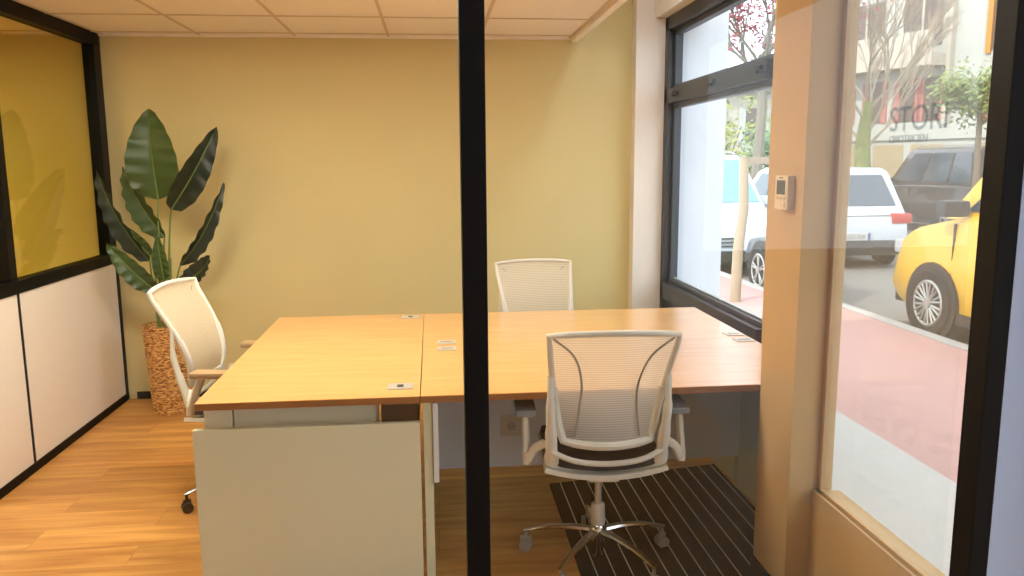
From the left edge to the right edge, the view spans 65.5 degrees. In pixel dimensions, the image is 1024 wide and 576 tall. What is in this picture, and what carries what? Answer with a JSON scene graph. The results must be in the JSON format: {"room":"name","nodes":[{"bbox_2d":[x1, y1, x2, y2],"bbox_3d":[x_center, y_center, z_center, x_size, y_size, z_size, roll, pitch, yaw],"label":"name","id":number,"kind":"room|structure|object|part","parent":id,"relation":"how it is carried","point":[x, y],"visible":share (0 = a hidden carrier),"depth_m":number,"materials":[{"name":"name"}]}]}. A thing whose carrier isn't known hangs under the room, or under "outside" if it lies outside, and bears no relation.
{"room":"office","nodes":[
{"label":"office","id":0,"kind":"room"},
{"bbox_2d":[0,33,98,276],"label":"window","id":1,"kind":"structure","parent":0,"point":[44,119],"depth_m":5.14,"materials":[{"name":"glass"}]},
{"bbox_2d":[0,0,612,37],"bbox_3d":[-2.457,-1.304,3.069,6.165,0.014,4.044,-1,9,-6],"label":"trim","id":2,"kind":"structure","parent":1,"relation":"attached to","point":[386,33],"depth_m":4.57,"materials":[{"name":"white metal"}]},
{"bbox_2d":[98,0,626,41],"bbox_3d":[-0.893,-1.358,3.219,3.082,0.095,4.044,-1,9,-6],"label":"trim","id":3,"kind":"structure","parent":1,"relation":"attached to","point":[615,4],"depth_m":5.13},
{"bbox_2d":[0,264,125,488],"bbox_3d":[-2.239,0.893,1.374,0.047,0.892,8.032,-1,9,-6],"label":"wall","id":4,"kind":"structure","parent":0,"point":[72,330],"depth_m":4.41,"materials":[{"name":"white paint"}]},
{"bbox_2d":[0,0,129,499],"bbox_3d":[-2.249,0.193,1.269,0.076,2.398,8.084,-1,9,-6],"label":"trim","id":5,"kind":"structure","parent":4,"relation":"attached to","point":[12,285],"depth_m":4.58,"materials":[{"name":"black metal"}]},
{"bbox_2d":[142,320,191,415],"bbox_3d":[-2.197,0.509,5.117,0.296,0.576,0.297,-1,9,-6],"label":"woven basket","id":6,"kind":"object","parent":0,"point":[167,398],"depth_m":5.01,"materials":[{"name":"wicker"}]},
{"bbox_2d":[0,0,613,37],"bbox_3d":[-1.849,-1.269,1.153,7.200,0.522,8.224,-1,9,-6],"label":"ceiling","id":7,"kind":"structure","parent":0,"point":[561,9],"depth_m":4.50,"materials":[{"name":"white tile"}]},
{"bbox_2d":[99,0,632,398],"bbox_3d":[-0.644,-0.681,5.478,3.987,2.800,0.140,-1,9,-6],"label":"wall","id":8,"kind":"structure","parent":0,"point":[337,160],"depth_m":5.37,"materials":[{"name":"beige paint"}]},
{"bbox_2d":[137,389,207,398],"bbox_3d":[-0.862,0.694,5.592,3.397,0.050,0.014,-1,9,-6],"label":"baseboard","id":9,"kind":"structure","parent":8,"relation":"attached to","point":[141,394],"depth_m":5.43,"materials":[{"name":"black plastic"}]},
{"bbox_2d":[677,10,728,296],"bbox_3d":[1.296,-0.867,5.677,0.320,3.320,0.330,-1,9,-6],"label":"wall","id":10,"kind":"structure","parent":8,"relation":"attached to","point":[705,46],"depth_m":5.51,"materials":[{"name":"white paint"}]},
{"bbox_2d":[0,397,956,575],"bbox_3d":[-4.191,-2.725,28.648,7.750,0.300,82.000,-1,9,-6],"label":"floor","id":11,"kind":"structure","parent":0,"point":[109,503],"depth_m":3.71,"materials":[{"name":"brown wood"}]},
{"bbox_2d":[95,109,224,415],"bbox_3d":[-2.153,-0.151,5.002,0.765,1.916,0.336,-1,9,-6],"label":"potted plant","id":12,"kind":"object","parent":11,"relation":"on","point":[151,170],"visible":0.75,"depth_m":4.91,"materials":[{"name":"green plant"}]},
{"bbox_3d":[-2.250,0.058,5.027,0.040,0.461,0.017,-4,10,-24],"label":"stem","id":13,"kind":"part","parent":12,"relation":"part of","materials":[{"name":"green plant"}]},
{"bbox_3d":[-2.260,0.037,5.094,0.094,0.482,0.018,3,10,21],"label":"stem","id":14,"kind":"part","parent":12,"relation":"part of","materials":[{"name":"green plant"}]},
{"bbox_3d":[-2.233,0.150,5.024,0.019,0.282,0.044,3,9,19],"label":"stem","id":15,"kind":"part","parent":12,"relation":"part of","materials":[{"name":"green plant"}]},
{"bbox_3d":[-2.214,-0.134,5.022,0.034,0.840,0.034,-1,9,-6],"label":"stem","id":16,"kind":"part","parent":12,"relation":"part of","materials":[{"name":"green plant"}]},
{"bbox_3d":[-2.150,-0.103,5.017,0.079,0.781,0.034,-1,9,-6],"label":"stem","id":17,"kind":"part","parent":12,"relation":"part of","materials":[{"name":"green plant"}]},
{"bbox_3d":[-2.158,0.047,5.032,0.050,0.481,0.017,2,9,15],"label":"stem","id":18,"kind":"part","parent":12,"relation":"part of","materials":[{"name":"green plant"}]},
{"bbox_2d":[146,277,256,513],"bbox_3d":[-1.262,0.484,3.735,0.677,1.046,0.656,0,9,2],"label":"office chair","id":19,"kind":"object","parent":11,"relation":"on","point":[181,304],"visible":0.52,"depth_m":3.66,"materials":[{"name":"white plastic"}]},
{"bbox_3d":[-1.503,0.203,3.700,0.197,0.475,0.471,0,9,2],"label":"frame","id":20,"kind":"part","parent":19,"relation":"part of","materials":[{"name":"white plastic"}]},
{"bbox_3d":[-1.376,0.907,3.707,0.287,0.059,0.038,-6,11,-34],"label":"leg","id":21,"kind":"part","parent":19,"relation":"part of","materials":[{"name":"silver metal"}]},
{"bbox_3d":[-1.386,0.463,3.458,0.128,0.176,0.066,7,12,40],"label":"armrest","id":22,"kind":"part","parent":19,"relation":"part of","materials":[{"name":"white plastic"}]},
{"bbox_2d":[194,411,203,414],"bbox_3d":[-1.221,0.539,3.741,0.418,0.078,0.434,0,9,2],"label":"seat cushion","id":23,"kind":"object","parent":19,"relation":"on","point":[196,412],"depth_m":3.53,"materials":[{"name":"fabric"}]},
{"bbox_2d":[192,314,423,575],"bbox_3d":[-0.809,0.641,3.687,0.800,0.744,1.623,-1,9,-6],"label":"desk","id":24,"kind":"object","parent":11,"relation":"on","point":[298,472],"visible":0.99,"depth_m":2.91,"materials":[{"name":"brown wood"}]},
{"bbox_3d":[-1.073,0.762,2.970,0.100,0.692,0.040,-1,9,-6],"label":"leg","id":25,"kind":"part","parent":24,"relation":"part of","materials":[{"name":"white metal"}]},
{"bbox_3d":[-0.730,0.803,2.907,0.798,0.626,0.025,-1,9,-6],"label":"panel","id":26,"kind":"part","parent":24,"relation":"part of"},
{"bbox_3d":[-0.422,0.371,3.011,0.096,0.003,0.080,-1,9,-6],"label":"power socket plate","id":27,"kind":"part","parent":24,"relation":"part of","materials":[{"name":"metal"}]},
{"bbox_2d":[381,349,422,421],"bbox_3d":[-0.488,0.353,3.683,0.139,0.112,1.490,-1,9,-6],"label":"cable tray","id":28,"kind":"object","parent":24,"relation":"on","point":[389,412],"depth_m":2.95,"materials":[{"name":"brown wood"}]},
{"bbox_3d":[-0.558,0.158,4.373,0.096,0.003,0.080,-1,9,-6],"label":"power socket plate","id":29,"kind":"part","parent":24,"relation":"part of","materials":[{"name":"metal"}]},
{"bbox_2d":[494,258,573,311],"bbox_3d":[0.189,0.371,4.510,0.656,1.010,0.677,-2,9,-12],"label":"office chair","id":30,"kind":"object","parent":11,"relation":"on","point":[528,284],"visible":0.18,"depth_m":4.69,"materials":[{"name":"white fabric"}]},
{"bbox_2d":[423,307,747,480],"bbox_3d":[0.326,0.553,4.203,1.558,0.744,0.805,-1,9,-6],"label":"desk","id":31,"kind":"object","parent":11,"relation":"on","point":[440,329],"visible":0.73,"depth_m":4.14,"materials":[{"name":"brown wood"}]},
{"bbox_3d":[1.077,0.552,4.282,0.032,0.712,0.760,-1,9,-6],"label":"leg panel","id":32,"kind":"part","parent":31,"relation":"part of","materials":[{"name":"beige wood"}]},
{"bbox_2d":[421,337,761,575],"bbox_3d":[0.406,0.676,3.413,1.558,0.744,0.801,-1,9,-6],"label":"desk","id":33,"kind":"object","parent":11,"relation":"on","point":[719,379],"visible":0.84,"depth_m":3.60,"materials":[{"name":"brown wood"}]},
{"bbox_3d":[-0.345,0.709,3.341,0.032,0.712,0.760,-1,9,-6],"label":"leg panel","id":34,"kind":"part","parent":33,"relation":"part of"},
{"bbox_2d":[501,415,521,435],"bbox_3d":[-0.003,0.643,3.720,0.100,0.100,0.016,-1,9,-6],"label":"wall socket","id":35,"kind":"object","parent":33,"relation":"attached to","point":[511,425],"visible":0.89,"depth_m":3.71,"materials":[{"name":"white plastic"}]},
{"bbox_3d":[0.379,0.558,3.762,1.449,0.550,0.020,-1,9,-6],"label":"modesty panel","id":36,"kind":"part","parent":33,"relation":"part of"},
{"bbox_3d":[1.157,0.676,3.488,0.032,0.712,0.760,-1,9,-6],"label":"leg panel","id":37,"kind":"part","parent":33,"relation":"part of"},
{"bbox_2d":[549,464,755,575],"bbox_3d":[0.721,1.115,2.973,0.915,0.008,2.360,-1,9,-6],"label":"entrance mat","id":38,"kind":"object","parent":11,"relation":"on","point":[709,523],"visible":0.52,"depth_m":3.51,"materials":[{"name":"rubber"}]},
{"bbox_2d":[514,330,689,575],"bbox_3d":[0.340,0.591,3.099,0.656,1.010,0.677,-1,9,-3],"label":"office chair","id":39,"kind":"object","parent":38,"relation":"on","point":[607,390],"visible":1,"depth_m":2.90,"materials":[{"name":"white plastic"}]},
{"bbox_3d":[0.070,0.566,2.967,0.066,0.176,0.128,-8,12,-40],"label":"armrest","id":40,"kind":"part","parent":39,"relation":"part of","materials":[{"name":"white plastic"}]},
{"bbox_3d":[0.185,0.973,3.222,0.287,0.059,0.038,2,9,16],"label":"leg","id":41,"kind":"part","parent":39,"relation":"part of","materials":[{"name":"silver metal"}]},
{"bbox_3d":[0.251,1.000,3.044,0.038,0.059,0.287,6,11,34],"label":"leg","id":42,"kind":"part","parent":39,"relation":"part of","materials":[{"name":"silver metal"}]},
{"bbox_3d":[0.334,0.953,3.339,0.038,0.058,0.287,-1,9,-3],"label":"leg","id":43,"kind":"part","parent":39,"relation":"part of","materials":[{"name":"silver metal"}]},
{"bbox_2d":[540,425,656,470],"bbox_3d":[0.339,0.623,3.145,0.434,0.078,0.418,-1,9,-3],"label":"seat cushion","id":44,"kind":"object","parent":39,"relation":"on","point":[550,462],"depth_m":2.97,"materials":[{"name":"fabric"}]},
{"bbox_3d":[0.350,0.364,2.821,0.471,0.475,0.197,-1,9,-3],"label":"frame","id":45,"kind":"part","parent":39,"relation":"part of","materials":[{"name":"white plastic"}]},
{"bbox_3d":[0.445,0.997,3.053,0.038,0.059,0.287,-8,11,-39],"label":"leg","id":46,"kind":"part","parent":39,"relation":"part of","materials":[{"name":"silver metal"}]},
{"bbox_3d":[0.495,0.969,3.233,0.287,0.059,0.038,-4,9,-20],"label":"leg","id":47,"kind":"part","parent":39,"relation":"part of","materials":[{"name":"silver metal"}]},
{"bbox_3d":[0.620,0.558,2.993,0.066,0.176,0.128,6,11,35],"label":"armrest","id":48,"kind":"part","parent":39,"relation":"part of","materials":[{"name":"white plastic"}]},
{"bbox_3d":[-0.671,0.161,1.407,3.105,2.398,0.050,-1,9,-6],"label":"trim","id":49,"kind":"structure","parent":11,"relation":"on","visible":0},
{"bbox_2d":[457,0,490,575],"bbox_3d":[-0.067,0.148,1.466,0.044,2.398,0.050,-1,9,-6],"label":"post","id":50,"kind":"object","parent":49,"relation":"attached to","point":[471,13],"depth_m":1.42,"materials":[{"name":"black metal"}]},
{"bbox_2d":[753,0,945,575],"bbox_3d":[1.214,-0.404,3.637,0.515,2.800,4.251,0,9,2],"label":"wall","id":51,"kind":"structure","parent":0,"point":[796,533],"depth_m":2.72,"materials":[{"name":"beige paint"}]},
{"bbox_2d":[628,0,694,308],"bbox_3d":[1.048,-0.553,4.589,0.258,2.800,1.984,-1,9,-6],"label":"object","id":52,"kind":"structure","parent":51,"relation":"attached to","point":[649,16],"depth_m":5.42,"materials":[{"name":"white paint"}]},
{"bbox_2d":[659,0,773,342],"bbox_3d":[1.148,-0.421,4.666,0.130,2.515,1.675,-1,9,-6],"label":"window","id":53,"kind":"structure","parent":51,"relation":"in","point":[754,75],"depth_m":5.00,"materials":[{"name":"metal"}]},
{"bbox_3d":[1.164,0.475,4.807,0.030,0.580,1.675,-1,9,-6],"label":"panel","id":54,"kind":"part","parent":53,"relation":"part of","materials":[{"name":"black metal"}]},
{"bbox_2d":[750,554,770,575],"bbox_3d":[1.041,1.166,2.474,0.097,0.060,1.300,-1,9,-6],"label":"baseboard","id":55,"kind":"structure","parent":51,"relation":"attached to","point":[756,566],"depth_m":3.04,"materials":[{"name":"brown wood"}]},
{"bbox_2d":[774,175,794,209],"bbox_3d":[0.933,-0.327,2.729,0.028,0.116,0.100,-1,9,-6],"label":"thermostat","id":56,"kind":"object","parent":51,"relation":"attached to","point":[785,184],"visible":1,"depth_m":2.70,"materials":[{"name":"plastic"}]},
{"bbox_2d":[812,0,937,575],"bbox_3d":[1.128,-0.202,2.090,0.060,2.020,1.107,-1,9,-6],"label":"window","id":57,"kind":"structure","parent":51,"relation":"in","point":[851,7],"depth_m":2.61,"materials":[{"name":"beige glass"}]},
{"bbox_2d":[949,0,1023,575],"bbox_3d":[0.935,0.125,1.569,0.039,2.398,0.060,-1,9,-6],"label":"window frame","id":58,"kind":"structure","parent":51,"relation":"attached to","point":[1003,167],"depth_m":1.54,"materials":[{"name":"black metal"}]},
{"bbox_2d":[986,170,1023,575],"bbox_3d":[1.179,-0.075,1.542,0.450,2.800,0.020,-1,9,-6],"label":"wall","id":59,"kind":"structure","parent":0,"point":[1006,541],"depth_m":1.58,"materials":[{"name":"white paint"}]},
{"label":"outside","id":60,"kind":"structure","parent":0,"visible":0},
{"bbox_2d":[719,275,967,482],"bbox_3d":[0.595,-2.824,29.117,1.870,0.290,82.000,-1,9,-6],"label":"pavement","id":61,"kind":"structure","parent":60,"point":[907,388],"depth_m":5.67,"materials":[{"name":"concrete"}]},
{"bbox_2d":[730,157,768,301],"bbox_3d":[2.835,-0.659,9.033,0.692,1.631,0.118,-1,9,-6],"label":"stake","id":62,"kind":"object","parent":61,"relation":"on","point":[738,245],"visible":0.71,"depth_m":8.96,"materials":[{"name":"brown wood"}]},
{"bbox_3d":[2.579,-0.649,9.009,0.178,1.623,0.118,-1,9,-6],"label":"post","id":63,"kind":"part","parent":62,"relation":"part of","materials":[{"name":"brown wood"}]},
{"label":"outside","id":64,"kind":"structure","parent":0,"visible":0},
{"bbox_2d":[720,222,969,344],"bbox_3d":[28.968,-3.341,31.907,56.000,0.280,82.000,-1,9,-6],"label":"road","id":65,"kind":"structure","parent":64,"point":[868,285],"depth_m":10.77,"materials":[{"name":"grey asphalt"}]},
{"bbox_2d":[721,151,767,263],"bbox_3d":[3.151,-1.384,13.725,2.180,1.903,4.475,-1,9,-6],"label":"van","id":66,"kind":"object","parent":65,"relation":"on","point":[757,213],"visible":0.09,"depth_m":12.49,"materials":[{"name":"blue paint"}]},
{"bbox_2d":[721,238,733,246],"bbox_3d":[3.369,-0.671,11.650,0.837,0.135,0.078,-1,9,-6],"label":"grille","id":67,"kind":"object","parent":66,"relation":"attached to","point":[725,242],"depth_m":11.60,"materials":[{"name":"black plastic"}]},
{"bbox_3d":[3.494,-0.695,11.602,0.540,0.115,0.016,-1,9,-6],"label":"number plate","id":68,"kind":"part","parent":66,"relation":"part of","materials":[{"name":"white plastic"}]},
{"bbox_2d":[760,195,767,204],"bbox_3d":[4.182,-1.441,13.069,0.253,0.150,0.140,-1,9,-6],"label":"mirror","id":69,"kind":"object","parent":66,"relation":"attached to","point":[764,198],"depth_m":12.99,"materials":[{"name":"white paint"}]},
{"bbox_2d":[724,93,769,174],"bbox_3d":[4.662,-3.132,19.191,3.266,3.588,2.688,3,10,23],"label":"bush","id":70,"kind":"object","parent":65,"relation":"on","point":[728,134],"visible":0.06,"depth_m":19.01,"materials":[{"name":"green plant"}]},
{"bbox_3d":[4.696,-2.609,19.275,1.371,2.527,0.789,-3,9,-14],"label":"stem","id":71,"kind":"part","parent":70,"relation":"part of","materials":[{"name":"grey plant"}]},
{"bbox_2d":[724,89,771,167],"bbox_3d":[6.415,-4.946,28.881,6.400,4.120,6.600,-2,9,-11],"label":"house","id":72,"kind":"structure","parent":65,"relation":"on","point":[735,102],"depth_m":25.91,"materials":[{"name":"beige stone"}]},
{"bbox_2d":[738,108,768,142],"bbox_3d":[7.891,-5.304,26.004,1.040,1.100,0.050,-2,9,-11],"label":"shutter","id":73,"kind":"object","parent":72,"relation":"hanging from","point":[742,112],"depth_m":25.93,"materials":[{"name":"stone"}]},
{"bbox_2d":[739,120,769,175],"bbox_3d":[6.813,-3.032,20.897,2.229,2.833,2.339,-1,9,-6],"label":"bush","id":74,"kind":"object","parent":65,"relation":"on","point":[767,139],"visible":0.09,"depth_m":20.73,"materials":[{"name":"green plant"}]},
{"bbox_2d":[744,235,765,286],"bbox_3d":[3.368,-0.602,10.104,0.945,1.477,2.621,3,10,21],"label":"car","id":75,"kind":"object","parent":65,"relation":"on","point":[754,257],"visible":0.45,"depth_m":10.31,"materials":[{"name":"grey paint"}]},
{"bbox_2d":[728,0,893,180],"bbox_3d":[5.422,-4.322,16.581,4.762,6.721,4.587,-1,9,-6],"label":"blossom tree","id":76,"kind":"object","parent":65,"relation":"on","point":[767,45],"visible":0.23,"depth_m":16.83,"materials":[{"name":"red plant"}]},
{"bbox_2d":[753,167,911,263],"bbox_3d":[5.212,-1.381,14.437,2.120,1.650,4.285,-1,9,-6],"label":"car","id":77,"kind":"object","parent":65,"relation":"on","point":[876,217],"visible":0.31,"depth_m":12.49,"materials":[{"name":"white paint"}]},
{"bbox_3d":[5.306,-0.796,12.369,0.540,0.115,0.016,-1,9,-6],"label":"number plate","id":78,"kind":"part","parent":77,"relation":"part of","materials":[{"name":"white metal"}]},
{"bbox_2d":[889,213,911,223],"bbox_3d":[6.090,-1.098,12.524,0.320,0.160,0.170,-1,9,-6],"label":"tail lamp","id":79,"kind":"object","parent":77,"relation":"attached to","point":[894,218],"depth_m":12.44,"materials":[{"name":"red plastic"}]},
{"bbox_2d":[720,271,967,351],"bbox_3d":[1.396,-2.847,29.195,0.540,0.300,82.000,-1,9,-6],"label":"kerb","id":80,"kind":"object","parent":65,"relation":"on","point":[950,342],"depth_m":7.77,"materials":[{"name":"concrete"}]},
{"bbox_2d":[852,0,963,167],"bbox_3d":[7.890,-3.808,17.784,3.548,5.301,4.321,-1,9,-6],"label":"bare tree","id":81,"kind":"object","parent":65,"relation":"on","point":[863,143],"visible":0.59,"depth_m":17.29,"materials":[{"name":"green plant"}]},
{"bbox_2d":[850,0,996,177],"bbox_3d":[18.863,-8.159,26.651,9.000,11.000,18.600,-5,10,-27],"label":"apartment building","id":82,"kind":"structure","parent":65,"relation":"on","point":[914,126],"depth_m":27.65,"materials":[{"name":"paint"}]},
{"bbox_3d":[13.041,-4.388,30.921,0.020,2.200,1.250,-5,10,-27],"label":"garage door","id":83,"kind":"part","parent":82,"relation":"part of","materials":[{"name":"beige"}]},
{"bbox_2d":[853,85,856,124],"bbox_3d":[13.027,-7.000,30.473,0.050,1.500,0.220,-5,10,-27],"label":"shutter","id":84,"kind":"object","parent":82,"relation":"hanging from","point":[855,98],"depth_m":30.40,"materials":[{"name":"white"}]},
{"bbox_2d":[862,84,867,107],"bbox_3d":[13.286,-6.925,29.982,0.050,1.500,0.220,-5,10,-27],"label":"shutter","id":85,"kind":"object","parent":82,"relation":"hanging from","point":[863,85],"depth_m":29.96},
{"bbox_2d":[880,81,888,122],"bbox_3d":[13.674,-6.812,29.245,0.050,1.500,0.220,-5,10,-27],"label":"shutter","id":86,"kind":"object","parent":82,"relation":"hanging from","point":[884,115],"depth_m":29.24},
{"bbox_3d":[13.826,-4.159,29.431,0.020,2.200,1.250,-5,10,-27],"label":"garage door","id":87,"kind":"part","parent":82,"relation":"part of","materials":[{"name":"beige metal"}]},
{"bbox_2d":[892,80,900,122],"bbox_3d":[13.909,-6.743,28.798,0.050,1.500,0.220,-5,10,-27],"label":"shutter","id":88,"kind":"object","parent":82,"relation":"hanging from","point":[897,119],"depth_m":28.78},
{"bbox_2d":[913,78,921,121],"bbox_3d":[14.297,-6.630,28.062,0.050,1.500,0.220,-5,10,-27],"label":"shutter","id":89,"kind":"object","parent":82,"relation":"hanging from","point":[917,100],"depth_m":28.06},
{"bbox_2d":[916,77,924,121],"bbox_3d":[14.348,-6.615,27.965,0.050,1.500,0.220,-5,10,-27],"label":"shutter","id":90,"kind":"object","parent":82,"relation":"hanging from","point":[920,100],"depth_m":27.96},
{"bbox_3d":[14.542,-3.951,28.072,0.020,2.200,1.250,-5,10,-27],"label":"garage door","id":91,"kind":"part","parent":82,"relation":"part of","materials":[{"name":"beige metal"}]},
{"bbox_2d":[938,75,943,119],"bbox_3d":[14.736,-6.502,27.229,0.050,1.500,0.220,-5,10,-27],"label":"shutter","id":92,"kind":"object","parent":82,"relation":"hanging from","point":[939,108],"depth_m":27.33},
{"bbox_2d":[890,144,984,223],"bbox_3d":[10.518,-2.431,19.349,2.200,2.033,4.760,-1,9,-6],"label":"car","id":93,"kind":"object","parent":65,"relation":"on","point":[927,176],"visible":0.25,"depth_m":18.47,"materials":[{"name":"paint"}]},
{"bbox_3d":[9.621,-1.684,19.345,0.045,0.110,2.480,-1,9,-6],"label":"sill trim","id":94,"kind":"part","parent":93,"relation":"part of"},
{"bbox_3d":[10.012,-3.271,18.379,0.030,0.066,2.200,-1,9,-6],"label":"roof rail","id":95,"kind":"part","parent":93,"relation":"part of","materials":[{"name":"silver metal"}]},
{"bbox_2d":[893,177,982,337],"bbox_3d":[5.055,-0.244,6.424,2.140,1.890,4.260,-1,9,-6],"label":"car","id":96,"kind":"object","parent":65,"relation":"on","point":[934,272],"visible":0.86,"depth_m":7.45,"materials":[{"name":"yellow paint"}]},
{"bbox_2d":[936,200,969,216],"bbox_3d":[4.014,-0.723,7.253,0.251,0.150,0.140,-1,9,-6],"label":"mirror","id":97,"kind":"object","parent":96,"relation":"attached to","point":[944,208],"depth_m":7.19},
{"bbox_3d":[4.186,0.432,6.411,0.045,0.110,1.980,-1,9,-6],"label":"sill trim","id":98,"kind":"part","parent":96,"relation":"part of","materials":[{"name":"grey plastic"}]},
{"bbox_2d":[918,57,991,189],"bbox_3d":[9.286,-2.775,15.651,2.162,3.896,2.430,-7,11,-36],"label":"leafy tree","id":99,"kind":"object","parent":65,"relation":"on","point":[964,99],"visible":0.67,"depth_m":15.59,"materials":[{"name":"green plant"}]}
]}

